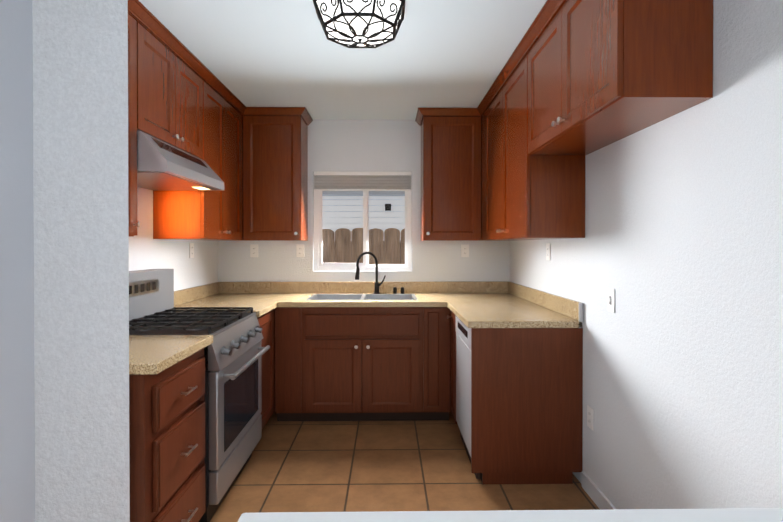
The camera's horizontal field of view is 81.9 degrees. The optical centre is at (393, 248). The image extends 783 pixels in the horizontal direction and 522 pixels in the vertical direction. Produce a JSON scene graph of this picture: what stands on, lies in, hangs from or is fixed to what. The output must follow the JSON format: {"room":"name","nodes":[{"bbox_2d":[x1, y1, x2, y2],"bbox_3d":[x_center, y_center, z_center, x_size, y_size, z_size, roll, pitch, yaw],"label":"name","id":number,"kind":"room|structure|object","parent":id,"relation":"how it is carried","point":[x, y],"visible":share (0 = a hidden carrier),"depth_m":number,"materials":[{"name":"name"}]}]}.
{"room":"kitchen","nodes":[
{"label":"kitchen","id":0,"kind":"room"},
{"bbox_2d":[0,0,34,521],"bbox_3d":[-1.228,0.119,-0.569,0.150,2.465,4.100,0,0,-1],"label":"wall","id":1,"kind":"structure","parent":0,"point":[17,441],"depth_m":1.41,"materials":[{"name":"white paint"}]},
{"bbox_2d":[32,0,129,521],"bbox_3d":[-1.275,0.104,1.531,0.800,2.465,0.100,0,0,-1],"label":"wall","id":2,"kind":"structure","parent":0,"point":[81,222],"depth_m":1.48,"materials":[{"name":"paint"}]},
{"bbox_2d":[129,187,217,290],"bbox_3d":[-1.618,0.096,2.786,0.150,2.465,2.420,0,0,-1],"label":"wall","id":3,"kind":"structure","parent":0,"point":[148,251],"depth_m":3.12,"materials":[{"name":"paint"}]},
{"bbox_2d":[128,0,143,236],"bbox_3d":[-1.366,-0.590,1.859,0.321,1.071,0.529,0,0,-1],"label":"upper cabinet","id":4,"kind":"object","parent":3,"relation":"attached to","point":[135,41],"depth_m":2.09,"materials":[{"name":"brown wood"}]},
{"bbox_2d":[140,8,207,163],"bbox_3d":[-1.375,-0.848,2.502,0.321,0.565,0.762,0,0,-1],"label":"upper cabinet","id":5,"kind":"object","parent":3,"relation":"attached to","point":[181,96],"depth_m":2.47,"materials":[{"name":"brown wood"}]},
{"bbox_2d":[137,130,223,190],"bbox_3d":[-1.308,-0.463,2.506,0.457,0.198,0.750,0,0,-1],"label":"range hood","id":6,"kind":"object","parent":3,"relation":"attached to","point":[162,166],"visible":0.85,"depth_m":2.35,"materials":[{"name":"silver metal"}]},
{"bbox_2d":[189,243,193,257],"bbox_3d":[-1.549,0.014,3.456,0.008,0.114,0.070,0,0,-1],"label":"electrical outlet","id":7,"kind":"object","parent":3,"relation":"attached to","point":[191,250],"visible":1,"depth_m":3.44,"materials":[{"name":"white plastic"}]},
{"bbox_2d":[153,72,239,240],"bbox_3d":[-1.387,-0.600,3.287,0.321,1.071,0.804,0,0,-1],"label":"upper cabinet","id":8,"kind":"object","parent":3,"relation":"attached to","point":[177,215],"depth_m":3.09,"materials":[{"name":"brown wood"}]},
{"bbox_2d":[139,0,546,119],"bbox_3d":[-0.213,-1.163,0.698,2.900,0.080,6.920,0,0,-1],"label":"ceiling","id":9,"kind":"structure","parent":0,"point":[433,54],"depth_m":2.64,"materials":[{"name":"white paint"}]},
{"bbox_2d":[313,0,404,47],"bbox_3d":[-0.158,-1.046,2.109,0.418,0.163,0.418,0,0,-1],"label":"flush ceiling light","id":10,"kind":"object","parent":9,"relation":"attached to","point":[361,23],"visible":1,"depth_m":2.02,"materials":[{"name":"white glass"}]},
{"bbox_2d":[218,120,509,281],"bbox_3d":[-0.262,0.087,4.091,2.900,2.465,0.150,0,0,-1],"label":"wall","id":11,"kind":"structure","parent":0,"point":[364,145],"depth_m":4.01,"materials":[{"name":"paint"}]},
{"bbox_2d":[250,244,257,256],"bbox_3d":[-1.238,0.020,3.997,0.070,0.114,0.008,0,0,-1],"label":"electrical outlet","id":12,"kind":"object","parent":11,"relation":"attached to","point":[253,250],"visible":1,"depth_m":4.00,"materials":[{"name":"white plastic"}]},
{"bbox_2d":[252,107,307,240],"bbox_3d":[-1.008,-0.604,3.822,0.492,1.071,0.351,0,0,-1],"label":"upper cabinet","id":13,"kind":"object","parent":11,"relation":"attached to","point":[279,134],"depth_m":3.68,"materials":[{"name":"brown wood"}]},
{"bbox_2d":[296,244,303,256],"bbox_3d":[-0.831,0.020,4.003,0.070,0.114,0.008,0,0,-1],"label":"electrical outlet","id":14,"kind":"object","parent":11,"relation":"attached to","point":[299,250],"visible":1,"depth_m":4.00,"materials":[{"name":"white plastic"}]},
{"bbox_2d":[314,171,411,270],"bbox_3d":[-0.280,-0.243,4.065,0.878,0.889,0.097,0,0,-1],"label":"sliding window","id":15,"kind":"structure","parent":11,"relation":"in","point":[364,182],"depth_m":4.04,"materials":[{"name":"white plastic"}]},
{"bbox_2d":[419,108,470,240],"bbox_3d":[0.488,-0.604,3.858,0.496,1.071,0.322,0,0,-1],"label":"upper cabinet","id":16,"kind":"object","parent":11,"relation":"attached to","point":[445,132],"depth_m":3.70,"materials":[{"name":"brown wood"}]},
{"bbox_2d":[461,244,468,256],"bbox_3d":[0.636,0.020,4.024,0.070,0.114,0.008,0,0,-1],"label":"electrical outlet","id":17,"kind":"object","parent":11,"relation":"attached to","point":[464,250],"visible":1,"depth_m":4.02,"materials":[{"name":"white plastic"}]},
{"bbox_2d":[210,406,599,521],"bbox_3d":[-0.213,1.372,0.715,2.900,0.060,6.920,0,0,-1],"label":"floor","id":18,"kind":"structure","parent":0,"point":[336,466],"depth_m":2.62,"materials":[{"name":"tile"}]},
{"bbox_2d":[129,348,205,521],"bbox_3d":[-1.183,0.892,1.871,0.688,0.885,0.527,0,0,-1],"label":"base cabinet","id":19,"kind":"object","parent":18,"relation":"on","point":[167,440],"visible":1,"depth_m":1.75,"materials":[{"name":"brown wood"}]},
{"bbox_2d":[129,309,220,374],"bbox_3d":[-1.188,0.378,1.867,0.677,0.141,0.527,0,0,-1],"label":"countertop","id":20,"kind":"structure","parent":19,"relation":"on","point":[148,354],"depth_m":1.85,"materials":[{"name":"beige stone"}]},
{"bbox_2d":[129,269,269,521],"bbox_3d":[-1.152,0.730,2.517,0.751,1.200,0.754,0,0,-1],"label":"range","id":21,"kind":"object","parent":18,"relation":"on","point":[234,351],"visible":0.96,"depth_m":2.40,"materials":[{"name":"silver metal"}]},
{"bbox_2d":[257,309,274,428],"bbox_3d":[-1.224,0.881,3.452,0.652,0.885,1.104,0,0,-1],"label":"base cabinet","id":22,"kind":"object","parent":18,"relation":"on","point":[266,321],"visible":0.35,"depth_m":3.22,"materials":[{"name":"brown wood"}]},
{"bbox_2d":[174,285,280,316],"bbox_3d":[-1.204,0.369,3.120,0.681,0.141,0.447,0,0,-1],"label":"countertop","id":23,"kind":"structure","parent":22,"relation":"on","point":[263,299],"depth_m":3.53,"materials":[{"name":"beige stone"}]},
{"bbox_2d":[275,307,314,420],"bbox_3d":[-0.756,0.879,3.692,0.285,0.884,0.637,0,0,-1],"label":"base cabinet","id":24,"kind":"object","parent":18,"relation":"on","point":[294,326],"depth_m":3.39,"materials":[{"name":"brown wood"}]},
{"bbox_2d":[315,307,430,420],"bbox_3d":[-0.219,0.879,3.700,0.937,0.884,0.637,0,0,-1],"label":"base cabinet","id":25,"kind":"object","parent":18,"relation":"on","point":[362,363],"depth_m":3.39,"materials":[{"name":"brown wood"}]},
{"bbox_2d":[431,307,449,420],"bbox_3d":[0.275,0.879,3.707,0.292,0.884,0.637,0,0,-1],"label":"base cabinet","id":26,"kind":"object","parent":18,"relation":"on","point":[440,325],"depth_m":3.41,"materials":[{"name":"brown wood"}]},
{"bbox_2d":[205,281,444,306],"bbox_3d":[-0.256,0.366,3.686,2.594,0.141,0.657,0,0,-1],"label":"countertop","id":27,"kind":"structure","parent":26,"relation":"on","point":[428,293],"depth_m":3.98,"materials":[{"name":"beige stone"}]},
{"bbox_2d":[306,294,417,299],"bbox_3d":[-0.251,0.487,3.689,0.866,0.189,0.416,0,0,-1],"label":"stainless steel sink","id":28,"kind":"object","parent":27,"relation":"in","point":[363,297],"visible":0.25,"depth_m":3.87,"materials":[{"name":"grey metal"}]},
{"bbox_2d":[355,252,403,293],"bbox_3d":[-0.120,0.210,3.883,0.423,0.370,0.172,0,0,-1],"label":"gooseneck faucet","id":29,"kind":"object","parent":27,"relation":"on","point":[376,287],"visible":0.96,"depth_m":3.92,"materials":[{"name":"black metal"}]},
{"bbox_2d":[441,281,519,284],"bbox_3d":[0.717,0.365,3.701,0.649,0.141,0.360,0,0,-1],"label":"backsplash","id":30,"kind":"structure","parent":26,"relation":"on","point":[442,282],"depth_m":4.01,"materials":[{"name":"beige stone"}]},
{"bbox_2d":[445,285,582,327],"bbox_3d":[0.728,0.371,2.945,0.649,0.141,0.855,0,0,-1],"label":"countertop","id":31,"kind":"structure","parent":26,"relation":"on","point":[488,304],"depth_m":2.93,"materials":[{"name":"beige stone"}]},
{"bbox_2d":[455,316,481,481],"bbox_3d":[0.733,0.888,2.846,0.606,0.880,0.594,0,0,-1],"label":"dishwasher","id":32,"kind":"object","parent":18,"relation":"on","point":[463,374],"visible":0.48,"depth_m":2.80,"materials":[{"name":"silver metal"}]},
{"bbox_2d":[238,508,782,521],"bbox_3d":[0.466,0.810,0.372,1.247,1.070,0.223,0,0,-1],"label":"wall","id":33,"kind":"structure","parent":18,"relation":"on","point":[708,515],"depth_m":0.46,"materials":[{"name":"white paint"}]},
{"bbox_2d":[510,0,782,508],"bbox_3d":[1.162,0.110,0.726,0.150,2.465,6.620,0,0,-1],"label":"wall","id":34,"kind":"structure","parent":0,"point":[678,248],"depth_m":1.62,"materials":[{"name":"paint"}]},
{"bbox_2d":[471,100,486,240],"bbox_3d":[0.849,-0.602,3.613,0.386,1.071,0.218,0,0,-1],"label":"upper cabinet","id":35,"kind":"object","parent":34,"relation":"attached to","point":[479,114],"depth_m":3.70,"materials":[{"name":"brown wood"}]},
{"bbox_2d":[487,48,584,240],"bbox_3d":[0.890,-0.598,2.995,0.322,1.071,1.138,0,0,-1],"label":"upper cabinet","id":36,"kind":"object","parent":34,"relation":"attached to","point":[529,197],"depth_m":2.64,"materials":[{"name":"brown wood"}]},
{"bbox_2d":[546,243,549,259],"bbox_3d":[1.048,0.021,3.064,0.008,0.114,0.070,0,0,-1],"label":"electrical outlet","id":37,"kind":"object","parent":34,"relation":"attached to","point":[547,251],"visible":1,"depth_m":3.06,"materials":[{"name":"white plastic"}]},
{"bbox_2d":[587,405,593,430],"bbox_3d":[1.058,0.911,2.430,0.008,0.114,0.070,0,0,-1],"label":"electrical outlet","id":38,"kind":"object","parent":34,"relation":"attached to","point":[590,417],"visible":1,"depth_m":2.42,"materials":[{"name":"white plastic"}]},
{"bbox_2d":[582,471,615,509],"bbox_3d":[1.070,1.294,1.513,0.012,0.085,2.014,0,0,-1],"label":"baseboard","id":39,"kind":"structure","parent":34,"relation":"attached to","point":[596,495],"depth_m":2.35,"materials":[{"name":"white"}]},
{"bbox_2d":[607,288,614,312],"bbox_3d":[1.059,0.252,2.206,0.012,0.114,0.070,0,0,-1],"label":"light switch","id":40,"kind":"object","parent":34,"relation":"attached to","point":[610,300],"visible":1,"depth_m":2.19,"materials":[{"name":"white plastic"}]},
{"bbox_2d":[523,0,712,155],"bbox_3d":[0.904,-0.819,1.999,0.322,0.616,0.976,0,0,-1],"label":"upper cabinet","id":41,"kind":"object","parent":34,"relation":"attached to","point":[575,82],"depth_m":1.67,"materials":[{"name":"brown wood"}]},
{"label":"outside","id":42,"kind":"structure","parent":0,"visible":0},
{"bbox_3d":[-0.130,1.689,12.110,24.000,0.050,15.840,0,0,-1],"label":"ground","id":43,"kind":"structure","parent":42,"visible":0},
{"bbox_2d":[322,191,404,240],"bbox_3d":[-0.136,-0.638,12.514,19.000,4.600,6.000,0,0,-1],"label":"building","id":44,"kind":"structure","parent":43,"relation":"on","point":[330,216],"depth_m":10.00,"materials":[{"name":"white"}]},
{"bbox_2d":[322,228,404,263],"bbox_3d":[0.081,0.720,5.695,8.234,1.977,0.040,0,0,-1],"label":"fence","id":45,"kind":"object","parent":43,"relation":"on","point":[347,241],"depth_m":5.66,"materials":[{"name":"brown wood"}]}
]}

